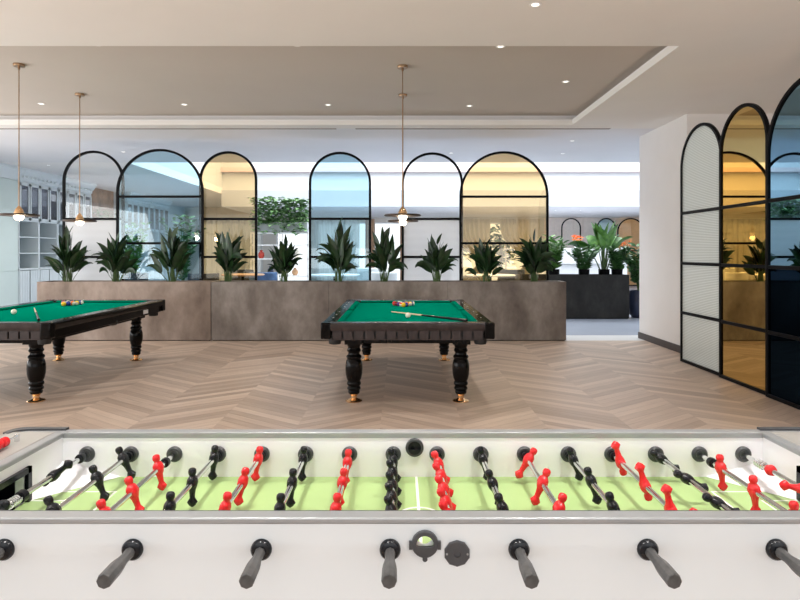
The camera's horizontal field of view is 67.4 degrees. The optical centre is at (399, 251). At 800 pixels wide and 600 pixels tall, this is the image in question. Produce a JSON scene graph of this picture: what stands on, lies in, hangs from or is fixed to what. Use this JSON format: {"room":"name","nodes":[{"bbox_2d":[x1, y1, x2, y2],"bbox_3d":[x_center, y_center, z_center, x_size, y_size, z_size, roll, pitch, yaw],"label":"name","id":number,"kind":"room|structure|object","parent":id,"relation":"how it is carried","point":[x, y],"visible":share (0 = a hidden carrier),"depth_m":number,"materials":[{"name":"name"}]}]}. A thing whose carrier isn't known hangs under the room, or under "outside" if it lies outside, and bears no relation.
{"room":"common room","nodes":[
{"label":"common room","id":0,"kind":"room"},
{"bbox_2d":[168,205,184,279],"bbox_3d":[-9.500,-0.245,10.700,0.200,3.390,31.400,0,0,0],"label":"wall","id":1,"kind":"structure","parent":0,"point":[177,210],"depth_m":25.12,"materials":[{"name":"blue paint"}]},
{"bbox_2d":[210,335,644,340],"bbox_3d":[1.400,1.490,10.135,21.600,0.081,0.630,0,0,0],"label":"trim","id":2,"kind":"structure","parent":1,"relation":"attached to","point":[568,337],"depth_m":10.05,"materials":[{"name":"stone"}]},
{"bbox_2d":[62,151,124,279],"bbox_3d":[-5.294,-0.150,10.365,1.060,3.200,0.045,0,0,0],"label":"glass panel","id":3,"kind":"object","parent":2,"relation":"on","point":[91,233],"visible":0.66,"depth_m":10.36,"materials":[{"name":"glass"}]},
{"bbox_2d":[116,149,203,279],"bbox_3d":[-4.120,-0.160,10.305,1.500,3.220,0.045,0,0,0],"label":"glass panel","id":4,"kind":"object","parent":2,"relation":"on","point":[132,160],"visible":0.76,"depth_m":10.29,"materials":[{"name":"black metal"}]},
{"bbox_2d":[199,151,257,279],"bbox_3d":[-2.965,-0.145,10.365,1.000,3.190,0.045,0,0,0],"label":"glass panel","id":5,"kind":"object","parent":2,"relation":"on","point":[224,152],"visible":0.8,"depth_m":10.34,"materials":[{"name":"black metal"}]},
{"bbox_2d":[309,152,370,279],"bbox_3d":[-1.030,-0.135,10.305,1.070,3.170,0.045,0,0,0],"label":"glass panel","id":6,"kind":"object","parent":2,"relation":"on","point":[333,153],"visible":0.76,"depth_m":10.28,"materials":[{"name":"black metal"}]},
{"bbox_2d":[402,152,462,279],"bbox_3d":[0.558,-0.135,10.365,1.060,3.170,0.045,0,0,0],"label":"glass panel","id":7,"kind":"object","parent":2,"relation":"on","point":[415,235],"visible":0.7,"depth_m":10.36,"materials":[{"name":"glass"}]},
{"bbox_2d":[459,151,548,279],"bbox_3d":[1.785,-0.140,10.305,1.530,3.180,0.045,0,0,0],"label":"glass panel","id":8,"kind":"object","parent":2,"relation":"on","point":[461,196],"visible":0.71,"depth_m":10.28,"materials":[{"name":"black metal"}]},
{"bbox_2d":[0,46,666,115],"bbox_3d":[-2.835,-2.150,7.505,11.330,0.080,3.710,0,0,0],"label":"ceiling","id":9,"kind":"structure","parent":0,"point":[113,80],"depth_m":7.30,"materials":[{"name":"beige paint"}]},
{"bbox_2d":[0,62,39,219],"bbox_3d":[-4.280,-1.232,6.740,0.414,1.755,0.414,0,0,0],"label":"pendant lamp","id":10,"kind":"object","parent":9,"relation":"hanging from","point":[18,214],"visible":1,"depth_m":6.74,"materials":[{"name":"gold metal"}]},
{"bbox_2d":[62,93,96,224],"bbox_3d":[-4.270,-1.232,8.000,0.414,1.755,0.414,0,0,0],"label":"pendant lamp","id":11,"kind":"object","parent":9,"relation":"hanging from","point":[79,220],"visible":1,"depth_m":7.98,"materials":[{"name":"gold metal"}]},
{"bbox_2d":[384,64,420,220],"bbox_3d":[0.030,-1.232,6.800,0.414,1.755,0.414,0,0,0],"label":"pendant lamp","id":12,"kind":"object","parent":9,"relation":"hanging from","point":[402,215],"visible":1,"depth_m":6.79,"materials":[{"name":"gold metal"}]},
{"bbox_2d":[388,93,417,224],"bbox_3d":[0.040,-1.232,8.040,0.414,1.755,0.414,0,0,0],"label":"pendant lamp","id":13,"kind":"object","parent":9,"relation":"hanging from","point":[404,222],"visible":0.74,"depth_m":7.97,"materials":[{"name":"white glass"}]},
{"bbox_2d":[185,208,543,279],"bbox_3d":[-1.550,-0.245,26.300,15.700,3.390,0.200,0,0,0],"label":"wall","id":14,"kind":"structure","parent":0,"point":[208,212],"depth_m":26.20,"materials":[{"name":"beige paint"}]},
{"bbox_2d":[375,222,398,223],"bbox_3d":[-0.525,0.015,26.260,1.250,2.630,0.080,0,0,0],"label":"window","id":15,"kind":"structure","parent":14,"relation":"in","point":[375,222],"depth_m":26.22,"materials":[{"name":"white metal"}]},
{"bbox_2d":[490,222,506,269],"bbox_3d":[4.000,0.015,26.260,3.800,2.630,0.080,0,0,0],"label":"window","id":16,"kind":"structure","parent":14,"relation":"in","point":[490,222],"depth_m":26.22,"materials":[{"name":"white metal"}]},
{"bbox_2d":[152,162,638,189],"bbox_3d":[3.050,-3.375,16.600,18.300,2.750,7.200,0,0,0],"label":"ceiling","id":17,"kind":"structure","parent":0,"point":[212,173],"depth_m":20.00,"materials":[{"name":"grey paint"}]},
{"bbox_2d":[221,167,638,171],"bbox_3d":[3.140,-2.720,19.898,18.120,0.140,0.195,0,0,0],"label":"beam","id":18,"kind":"structure","parent":17,"relation":"attached to","point":[223,169],"depth_m":19.80,"materials":[{"name":"white paint"}]},
{"bbox_2d":[0,341,799,434],"bbox_3d":[-0.600,1.490,2.410,17.600,0.080,14.820,0,0,0],"label":"floor","id":19,"kind":"structure","parent":0,"point":[176,384],"depth_m":6.33,"materials":[{"name":"brown wood"}]},
{"bbox_2d":[0,299,164,402],"bbox_3d":[-4.060,1.054,6.945,1.620,0.793,2.750,0,0,0],"label":"table","id":20,"kind":"object","parent":19,"relation":"on","point":[57,322],"visible":1,"depth_m":6.50,"materials":[{"name":"black lacquered wood"},{"name":"green felt cloth"},{"name":"brass"}]},
{"bbox_2d":[34,308,39,321],"bbox_3d":[-3.916,0.656,6.467,0.029,0.052,1.862,0,0,-32],"label":"stick","id":21,"kind":"object","parent":20,"relation":"on","point":[36,314],"visible":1,"depth_m":5.96,"materials":[{"name":"brown wood"}]},
{"bbox_2d":[56,301,146,301],"bbox_3d":[-4.060,0.675,8.158,1.210,0.024,0.055,0,0,0],"label":"cushion","id":22,"kind":"object","parent":20,"relation":"on","point":[56,301],"depth_m":8.13,"materials":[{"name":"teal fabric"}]},
{"bbox_2d":[37,280,218,340],"bbox_3d":[-4.503,0.968,10.015,2.835,0.965,0.470,0,0,0],"label":"planter","id":23,"kind":"object","parent":19,"relation":"on","point":[186,316],"visible":0.49,"depth_m":9.78,"materials":[{"name":"brown concrete"}]},
{"bbox_2d":[43,225,93,281],"bbox_3d":[-5.519,0.036,10.014,0.804,0.973,0.446,0,0,13],"label":"peace lily","id":24,"kind":"object","parent":23,"relation":"on","point":[73,260],"visible":0.92,"depth_m":9.95,"materials":[{"name":"green plant"}]},
{"bbox_2d":[91,233,138,281],"bbox_3d":[-4.722,0.092,9.944,0.739,0.863,0.410,0,0,-12],"label":"peace lily","id":25,"kind":"object","parent":23,"relation":"on","point":[113,257],"visible":0.96,"depth_m":9.96,"materials":[{"name":"green plant"}]},
{"bbox_2d":[146,227,191,281],"bbox_3d":[-3.824,0.046,9.957,0.752,0.955,0.312,0,0,-12],"label":"peace lily","id":26,"kind":"object","parent":23,"relation":"on","point":[177,260],"visible":0.97,"depth_m":9.95,"materials":[{"name":"green plant"}]},
{"bbox_2d":[211,280,565,340],"bbox_3d":[-0.182,0.968,10.015,5.785,0.965,0.470,0,0,0],"label":"planter","id":27,"kind":"object","parent":19,"relation":"on","point":[241,310],"visible":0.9,"depth_m":9.78,"materials":[{"name":"brown concrete"}]},
{"bbox_2d":[213,228,247,281],"bbox_3d":[-2.809,0.052,9.961,0.626,0.939,0.453,0,0,0],"label":"peace lily","id":28,"kind":"object","parent":27,"relation":"on","point":[228,254],"visible":0.95,"depth_m":9.94,"materials":[{"name":"green plant"}]},
{"bbox_2d":[267,234,302,281],"bbox_3d":[-1.900,0.109,9.957,0.607,0.824,0.424,0,0,0],"label":"peace lily","id":29,"kind":"object","parent":27,"relation":"on","point":[282,260],"visible":0.94,"depth_m":9.94,"materials":[{"name":"green plant"}]},
{"bbox_2d":[315,218,358,281],"bbox_3d":[-1.042,-0.039,9.951,0.748,1.120,0.351,0,0,-8],"label":"peace lily","id":30,"kind":"object","parent":27,"relation":"on","point":[340,250],"visible":0.97,"depth_m":9.94,"materials":[{"name":"green plant"}]},
{"bbox_2d":[361,227,407,281],"bbox_3d":[-0.238,0.045,9.972,0.563,0.953,0.627,0,0,-42],"label":"peace lily","id":31,"kind":"object","parent":27,"relation":"on","point":[385,251],"visible":0.98,"depth_m":9.94,"materials":[{"name":"green plant"}]},
{"bbox_2d":[415,233,458,281],"bbox_3d":[0.588,0.103,9.978,0.626,0.836,0.457,0,0,-28],"label":"peace lily","id":32,"kind":"object","parent":27,"relation":"on","point":[437,259],"visible":0.91,"depth_m":9.95,"materials":[{"name":"green plant"}]},
{"bbox_2d":[465,238,503,281],"bbox_3d":[1.400,0.139,9.962,0.646,0.769,0.390,0,0,0],"label":"peace lily","id":33,"kind":"object","parent":27,"relation":"on","point":[485,261],"visible":0.95,"depth_m":9.95,"materials":[{"name":"green plant"}]},
{"bbox_2d":[511,230,556,281],"bbox_3d":[2.236,0.060,9.966,0.680,0.922,0.532,0,0,41],"label":"peace lily","id":34,"kind":"object","parent":27,"relation":"on","point":[535,258],"visible":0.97,"depth_m":9.93,"materials":[{"name":"green plant"}]},
{"bbox_2d":[0,427,799,599],"bbox_3d":[0.045,1.016,1.682,2.789,0.868,0.844,0,0,0],"label":"foosball table","id":35,"kind":"object","parent":19,"relation":"on","point":[86,514],"visible":1,"depth_m":1.43,"materials":[{"name":"white plastic"}]},
{"bbox_2d":[408,442,420,448],"bbox_3d":[0.050,0.670,2.059,0.044,0.044,0.001,0,0,0],"label":"cup","id":36,"kind":"object","parent":35,"relation":"on","point":[411,445],"depth_m":2.06,"materials":[{"name":"black plastic"}]},
{"bbox_2d":[321,299,494,402],"bbox_3d":[0.072,1.054,6.945,1.620,0.793,2.750,0,0,0],"label":"table","id":37,"kind":"object","parent":19,"relation":"on","point":[358,323],"visible":0.98,"depth_m":5.78,"materials":[{"name":"black wood"}]},
{"bbox_2d":[329,337,340,344],"bbox_3d":[-0.618,0.830,5.690,0.120,0.090,0.118,0,0,0],"label":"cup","id":38,"kind":"object","parent":37,"relation":"on","point":[333,342],"depth_m":5.64,"materials":[{"name":"black leather"}]},
{"bbox_2d":[361,301,449,301],"bbox_3d":[0.072,0.675,8.158,1.210,0.024,0.055,0,0,0],"label":"cushion","id":39,"kind":"object","parent":37,"relation":"on","point":[361,301],"depth_m":8.13,"materials":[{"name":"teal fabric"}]},
{"bbox_2d":[391,311,467,321],"bbox_3d":[0.269,0.657,6.232,0.029,0.050,1.354,0,0,-32],"label":"stick","id":40,"kind":"object","parent":37,"relation":"on","point":[440,317],"visible":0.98,"depth_m":6.00,"materials":[{"name":"brown wood"}]},
{"bbox_2d":[474,335,486,344],"bbox_3d":[0.762,0.830,5.690,0.120,0.090,0.118,0,0,0],"label":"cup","id":41,"kind":"object","parent":37,"relation":"on","point":[480,342],"depth_m":5.64,"materials":[{"name":"black leather"}]},
{"bbox_2d":[680,123,720,375],"bbox_3d":[3.745,-0.075,7.470,0.042,3.050,1.020,0,0,0],"label":"glass panel","id":42,"kind":"object","parent":19,"relation":"on","point":[699,164],"visible":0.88,"depth_m":7.47,"materials":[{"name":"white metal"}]},
{"bbox_2d":[719,103,769,394],"bbox_3d":[3.715,-0.075,6.495,0.042,3.050,0.920,0,0,0],"label":"glass panel","id":43,"kind":"object","parent":19,"relation":"on","point":[742,146],"visible":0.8,"depth_m":6.48,"materials":[{"name":"glass"}]},
{"bbox_2d":[765,78,799,409],"bbox_3d":[3.685,-0.080,5.370,0.042,3.060,1.300,0,0,0],"label":"glass panel","id":44,"kind":"object","parent":19,"relation":"on","point":[782,154],"visible":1,"depth_m":5.76,"materials":[{"name":"glass"}]},
{"bbox_2d":[0,0,799,207],"bbox_3d":[1.400,-2.065,10.700,21.600,0.250,31.400,0,0,0],"label":"ceiling","id":45,"kind":"structure","parent":0,"point":[721,56],"depth_m":6.08,"materials":[{"name":"paint"}]},
{"bbox_2d":[0,128,335,128],"bbox_3d":[-4.500,-1.937,9.435,7.000,0.006,0.070,0,0,0],"label":"ceiling vent","id":46,"kind":"object","parent":45,"relation":"in","point":[0,128],"visible":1,"depth_m":9.40,"materials":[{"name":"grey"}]},
{"bbox_2d":[0,116,575,118],"bbox_3d":[-2.835,-2.055,7.485,11.250,0.110,3.670,0,0,0],"label":"cove","id":47,"kind":"object","parent":45,"relation":"attached to","point":[1,117],"visible":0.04,"depth_m":9.28,"materials":[{"name":"white paint"}]},
{"bbox_2d":[0,46,669,120],"bbox_3d":[-2.820,-2.013,7.420,10.960,0.025,3.540,0,0,0],"label":"trim","id":48,"kind":"structure","parent":45,"relation":"attached to","point":[667,47],"depth_m":9.16,"materials":[{"name":"white paint"}]},
{"bbox_2d":[355,128,610,128],"bbox_3d":[1.300,-1.937,9.435,4.000,0.006,0.070,0,0,0],"label":"ceiling vent","id":49,"kind":"object","parent":45,"relation":"in","point":[355,128],"visible":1,"depth_m":9.40,"materials":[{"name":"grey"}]},
{"bbox_2d":[529,2,541,7],"bbox_3d":[1.060,-1.937,4.700,0.100,0.006,0.100,0,0,0],"label":"recessed light","id":50,"kind":"object","parent":45,"relation":"in","point":[534,4],"visible":1,"depth_m":4.69,"materials":[{"name":"white metal"}]},
{"bbox_2d":[222,190,638,206],"bbox_3d":[3.140,-1.775,19.975,18.120,0.550,0.150,0,0,0],"label":"wall","id":51,"kind":"structure","parent":0,"point":[230,198],"depth_m":19.90,"materials":[{"name":"grey paint"}]},
{"bbox_2d":[224,207,638,217],"bbox_3d":[3.140,-1.600,23.225,18.120,0.200,6.350,0,0,0],"label":"ceiling","id":52,"kind":"structure","parent":0,"point":[317,212],"depth_m":22.79,"materials":[{"name":"white paint"}]},
{"bbox_2d":[196,218,263,279],"bbox_3d":[-7.350,-0.018,25.948,2.900,2.876,0.124,0,0,0],"label":"curtain","id":53,"kind":"object","parent":52,"relation":"hanging from","point":[238,228],"visible":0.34,"depth_m":25.95,"materials":[{"name":"white fabric"}]},
{"bbox_2d":[314,220,359,279],"bbox_3d":[-2.725,-0.018,25.952,2.050,2.876,0.122,0,0,0],"label":"curtain","id":54,"kind":"object","parent":52,"relation":"hanging from","point":[322,228],"visible":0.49,"depth_m":25.95,"materials":[{"name":"white fabric"}]},
{"bbox_2d":[365,218,375,267],"bbox_3d":[-1.300,-0.018,25.951,0.500,2.876,0.122,0,0,0],"label":"curtain","id":55,"kind":"object","parent":52,"relation":"hanging from","point":[372,219],"visible":0.36,"depth_m":25.97,"materials":[{"name":"white fabric"}]},
{"bbox_2d":[400,225,401,279],"bbox_3d":[0.175,-0.018,25.949,0.450,2.876,0.122,0,0,0],"label":"curtain","id":56,"kind":"object","parent":52,"relation":"hanging from","point":[400,225],"visible":0.17,"depth_m":25.94,"materials":[{"name":"white fabric"}]},
{"bbox_2d":[463,218,491,279],"bbox_3d":[2.950,-0.017,25.898,2.000,2.878,0.124,0,0,0],"label":"curtain","id":57,"kind":"object","parent":52,"relation":"hanging from","point":[474,229],"visible":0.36,"depth_m":25.90,"materials":[{"name":"white fabric"}]},
{"bbox_2d":[498,218,539,273],"bbox_3d":[5.150,-0.017,25.899,1.800,2.878,0.117,0,0,0],"label":"curtain","id":58,"kind":"object","parent":52,"relation":"hanging from","point":[512,229],"visible":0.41,"depth_m":25.90,"materials":[{"name":"white fabric"}]},
{"bbox_2d":[544,218,638,284],"bbox_3d":[9.250,-0.025,26.285,5.900,2.950,0.230,0,0,0],"label":"wall","id":59,"kind":"structure","parent":0,"point":[630,227],"depth_m":26.17,"materials":[{"name":"white paint"}]},
{"bbox_2d":[566,286,638,334],"bbox_3d":[1.400,1.490,18.425,21.600,0.080,15.950,0,0,0],"label":"floor tile","id":60,"kind":"structure","parent":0,"point":[630,326],"depth_m":11.68,"materials":[{"name":"tile"}]},
{"bbox_2d":[0,162,24,305],"bbox_3d":[-9.010,-0.244,12.570,0.740,3.388,2.540,0,0,0],"label":"tall cabinet","id":61,"kind":"object","parent":60,"relation":"on","point":[8,173],"visible":0.77,"depth_m":13.49,"materials":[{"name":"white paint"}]},
{"bbox_2d":[18,168,62,303],"bbox_3d":[-9.010,-0.244,14.635,0.740,3.388,1.570,0,0,0],"label":"bookcase","id":62,"kind":"object","parent":60,"relation":"on","point":[38,189],"visible":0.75,"depth_m":14.61,"materials":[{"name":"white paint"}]},
{"bbox_2d":[58,177,96,279],"bbox_3d":[-9.010,-0.244,16.270,0.740,3.388,1.660,0,0,0],"label":"tall cabinet","id":63,"kind":"object","parent":60,"relation":"on","point":[72,185],"visible":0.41,"depth_m":16.23,"materials":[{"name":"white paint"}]},
{"bbox_2d":[91,188,127,222],"bbox_3d":[-9.065,-0.242,18.210,0.630,3.385,2.140,0,0,0],"label":"wall niche","id":64,"kind":"object","parent":60,"relation":"on","point":[103,199],"visible":0.17,"depth_m":18.55,"materials":[{"name":"brown wood"}]},
{"bbox_2d":[92,208,115,217],"bbox_3d":[-8.994,-1.125,18.205,0.593,0.383,1.159,0,0,0],"label":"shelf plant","id":65,"kind":"object","parent":64,"relation":"on","point":[98,212],"visible":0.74,"depth_m":18.03,"materials":[{"name":"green plant"}]},
{"bbox_2d":[114,192,152,279],"bbox_3d":[-9.010,-0.244,20.150,0.740,3.388,1.700,0,0,0],"label":"tall cabinet","id":66,"kind":"object","parent":60,"relation":"on","point":[136,209],"visible":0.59,"depth_m":20.17,"materials":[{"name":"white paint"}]},
{"bbox_2d":[125,272,147,279],"bbox_3d":[-5.755,0.951,13.191,0.675,1.001,0.580,0,0,30],"label":"armchair","id":67,"kind":"object","parent":60,"relation":"on","point":[129,276],"visible":0.18,"depth_m":12.91,"materials":[{"name":"fabric"}]},
{"bbox_2d":[125,222,151,272],"bbox_3d":[-6.427,0.320,14.389,0.831,2.259,1.111,0,0,37],"label":"potted palm","id":68,"kind":"object","parent":60,"relation":"on","point":[139,249],"visible":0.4,"depth_m":14.35,"materials":[{"name":"green plant"}]},
{"bbox_2d":[149,198,172,279],"bbox_3d":[-9.010,-0.244,21.910,0.740,3.388,1.780,0,0,0],"label":"tall cabinet","id":69,"kind":"object","parent":60,"relation":"on","point":[158,207],"visible":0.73,"depth_m":21.88,"materials":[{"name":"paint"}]},
{"bbox_2d":[159,214,205,279],"bbox_3d":[-5.370,0.255,14.853,1.040,2.389,0.826,0,0,0],"label":"potted palm","id":70,"kind":"object","parent":60,"relation":"on","point":[183,273],"visible":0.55,"depth_m":14.77,"materials":[{"name":"green plant"}]},
{"bbox_2d":[188,273,218,279],"bbox_3d":[-4.348,0.961,13.290,0.675,0.981,0.580,0,0,-10],"label":"armchair","id":71,"kind":"object","parent":60,"relation":"on","point":[211,276],"visible":0.25,"depth_m":13.07,"materials":[{"name":"fabric"}]},
{"bbox_2d":[226,269,253,279],"bbox_3d":[-4.053,0.951,15.209,0.675,1.001,0.580,0,0,-20],"label":"armchair","id":72,"kind":"object","parent":60,"relation":"on","point":[238,270],"visible":0.12,"depth_m":15.41,"materials":[{"name":"fabric"}]},
{"bbox_2d":[221,273,264,279],"bbox_3d":[-3.350,0.960,12.800,0.900,0.980,0.900,0,0,0],"label":"round table","id":73,"kind":"object","parent":60,"relation":"on","point":[233,274],"visible":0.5,"depth_m":12.54,"materials":[{"name":"brown wood"}]},
{"bbox_2d":[249,272,276,279],"bbox_3d":[-3.202,0.961,14.090,0.675,0.981,0.580,0,0,10],"label":"armchair","id":74,"kind":"object","parent":60,"relation":"on","point":[268,275],"visible":0.27,"depth_m":13.85,"materials":[{"name":"blue fabric"}]},
{"bbox_2d":[250,232,308,279],"bbox_3d":[-3.185,0.465,16.000,1.530,1.970,0.360,0,0,0],"label":"display shelf","id":75,"kind":"object","parent":60,"relation":"on","point":[251,233],"visible":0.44,"depth_m":15.82,"materials":[{"name":"white wood"}]},
{"bbox_2d":[258,250,263,257],"bbox_3d":[-3.700,0.060,16.000,0.170,0.220,0.167,0,0,0],"label":"vase","id":76,"kind":"object","parent":75,"relation":"on","point":[261,253],"visible":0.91,"depth_m":15.94,"materials":[{"name":"red ceramic"}]},
{"bbox_2d":[248,196,312,235],"bbox_3d":[-3.187,-0.941,15.996,1.737,1.061,0.822,0,0,0],"label":"plant","id":77,"kind":"object","parent":75,"relation":"on","point":[281,223],"visible":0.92,"depth_m":15.83,"materials":[{"name":"green plant"}]},
{"bbox_2d":[292,268,297,274],"bbox_3d":[-2.800,0.520,16.000,0.170,0.200,0.167,0,0,0],"label":"vase","id":78,"kind":"object","parent":75,"relation":"on","point":[294,271],"visible":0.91,"depth_m":15.94,"materials":[{"name":"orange ceramic"}]},
{"bbox_2d":[311,274,359,279],"bbox_3d":[-1.550,0.990,14.200,1.200,0.920,1.200,0,0,0],"label":"round table","id":79,"kind":"object","parent":60,"relation":"on","point":[318,275],"visible":0.51,"depth_m":13.83,"materials":[{"name":"white metal"}]},
{"bbox_2d":[357,268,382,279],"bbox_3d":[-0.750,0.926,15.290,0.675,1.051,0.580,0,0,0],"label":"armchair","id":80,"kind":"object","parent":60,"relation":"on","point":[364,272],"visible":0.17,"depth_m":15.04,"materials":[{"name":"blue paint"}]},
{"bbox_2d":[371,272,396,279],"bbox_3d":[-0.355,0.961,13.991,0.675,0.981,0.580,0,0,30],"label":"armchair","id":81,"kind":"object","parent":60,"relation":"on","point":[374,275],"visible":0.26,"depth_m":13.75,"materials":[{"name":"blue paint"}]},
{"bbox_2d":[466,274,515,279],"bbox_3d":[2.200,1.000,14.600,1.200,0.900,1.200,0,0,0],"label":"round table","id":82,"kind":"object","parent":60,"relation":"on","point":[476,275],"visible":0.53,"depth_m":14.17,"materials":[{"name":"white metal"}]},
{"bbox_2d":[499,269,524,279],"bbox_3d":[2.900,0.951,15.590,0.675,1.001,0.580,0,0,0],"label":"armchair","id":83,"kind":"object","parent":60,"relation":"on","point":[503,271],"visible":0.21,"depth_m":15.33,"materials":[{"name":"fabric"}]},
{"bbox_2d":[561,218,580,245],"bbox_3d":[7.300,0.000,25.600,0.840,2.900,0.050,0,0,0],"label":"glass panel","id":84,"kind":"object","parent":60,"relation":"on","point":[568,218],"visible":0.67,"depth_m":25.58,"materials":[{"name":"black metal"}]},
{"bbox_2d":[516,274,628,318],"bbox_3d":[3.785,0.973,13.250,2.370,0.955,0.500,0,0,0],"label":"planter","id":85,"kind":"object","parent":60,"relation":"on","point":[591,296],"visible":0.63,"depth_m":13.00,"materials":[{"name":"grey metal"}]},
{"bbox_2d":[541,235,568,274],"bbox_3d":[3.408,0.068,13.255,0.676,0.926,0.770,0,0,0],"label":"plant","id":86,"kind":"object","parent":85,"relation":"on","point":[554,248],"visible":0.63,"depth_m":13.14,"materials":[{"name":"green plant"}]},
{"bbox_2d":[565,241,603,274],"bbox_3d":[4.079,0.145,13.221,0.868,0.776,0.798,0,0,-20],"label":"plant","id":87,"kind":"object","parent":85,"relation":"in","point":[583,268],"visible":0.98,"depth_m":13.16,"materials":[{"name":"green plant"}]},
{"bbox_2d":[568,221,631,274],"bbox_3d":[4.488,-0.085,13.402,1.207,1.242,0.861,0,0,-30],"label":"plant","id":88,"kind":"object","parent":85,"relation":"in","point":[601,238],"visible":0.89,"depth_m":13.24,"materials":[{"name":"green plant"}]},
{"bbox_2d":[605,245,630,274],"bbox_3d":[4.797,0.191,13.254,0.605,0.683,0.581,0,0,0],"label":"plant","id":89,"kind":"object","parent":85,"relation":"in","point":[617,258],"visible":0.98,"depth_m":13.16,"materials":[{"name":"green plant"}]},
{"bbox_2d":[539,248,626,274],"bbox_3d":[5.100,0.675,16.790,2.300,1.550,0.700,0,0,0],"label":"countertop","id":90,"kind":"structure","parent":60,"relation":"on","point":[568,264],"depth_m":16.50,"materials":[{"name":"white stone"}]},
{"bbox_2d":[572,235,582,247],"bbox_3d":[4.957,-0.291,16.783,0.418,0.382,0.371,0,0,0],"label":"flower vase","id":91,"kind":"object","parent":90,"relation":"on","point":[573,236],"visible":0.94,"depth_m":16.76,"materials":[{"name":"orange paint"}]},
{"bbox_2d":[597,218,615,235],"bbox_3d":[8.800,0.000,25.600,0.800,2.900,0.050,0,0,0],"label":"glass panel","id":92,"kind":"object","parent":60,"relation":"on","point":[603,218],"visible":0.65,"depth_m":25.58,"materials":[{"name":"black metal"}]},
{"bbox_2d":[617,218,638,285],"bbox_3d":[9.850,0.000,25.600,1.160,2.900,0.050,0,0,0],"label":"glass panel","id":93,"kind":"object","parent":60,"relation":"on","point":[627,218],"visible":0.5,"depth_m":25.58,"materials":[{"name":"black metal"}]},
{"bbox_2d":[619,243,638,317],"bbox_3d":[5.270,0.621,13.311,0.783,1.658,0.784,0,0,29],"label":"potted plant","id":94,"kind":"object","parent":60,"relation":"on","point":[632,261],"visible":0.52,"depth_m":13.21,"materials":[{"name":"green plant"}]},
{"bbox_2d":[639,114,772,344],"bbox_3d":[6.115,-0.245,9.260,4.170,3.390,1.680,0,0,0],"label":"wall pier","id":95,"kind":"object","parent":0,"point":[660,149],"visible":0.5,"depth_m":9.25,"materials":[{"name":"white paint"}]},
{"bbox_2d":[638,332,679,352],"bbox_3d":[6.106,1.397,9.258,4.188,0.105,1.715,0,0,0],"label":"baseboard","id":96,"kind":"structure","parent":95,"relation":"attached to","point":[651,339],"depth_m":9.28,"materials":[{"name":"grey wood"}]},
{"label":"outside","id":97,"kind":"structure","parent":0,"visible":0},
{"bbox_2d":[278,272,497,279],"bbox_3d":[0.000,1.510,35.700,50.000,0.080,18.600,0,0,0],"label":"ground","id":98,"kind":"structure","parent":97,"point":[289,273],"depth_m":34.59,"materials":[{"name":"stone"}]},
{"bbox_2d":[490,224,518,279],"bbox_3d":[4.933,0.025,29.533,2.462,2.901,2.507,0,0,0],"label":"tree","id":99,"kind":"object","parent":98,"relation":"on","point":[501,252],"visible":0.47,"depth_m":29.32,"materials":[{"name":"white plant"}]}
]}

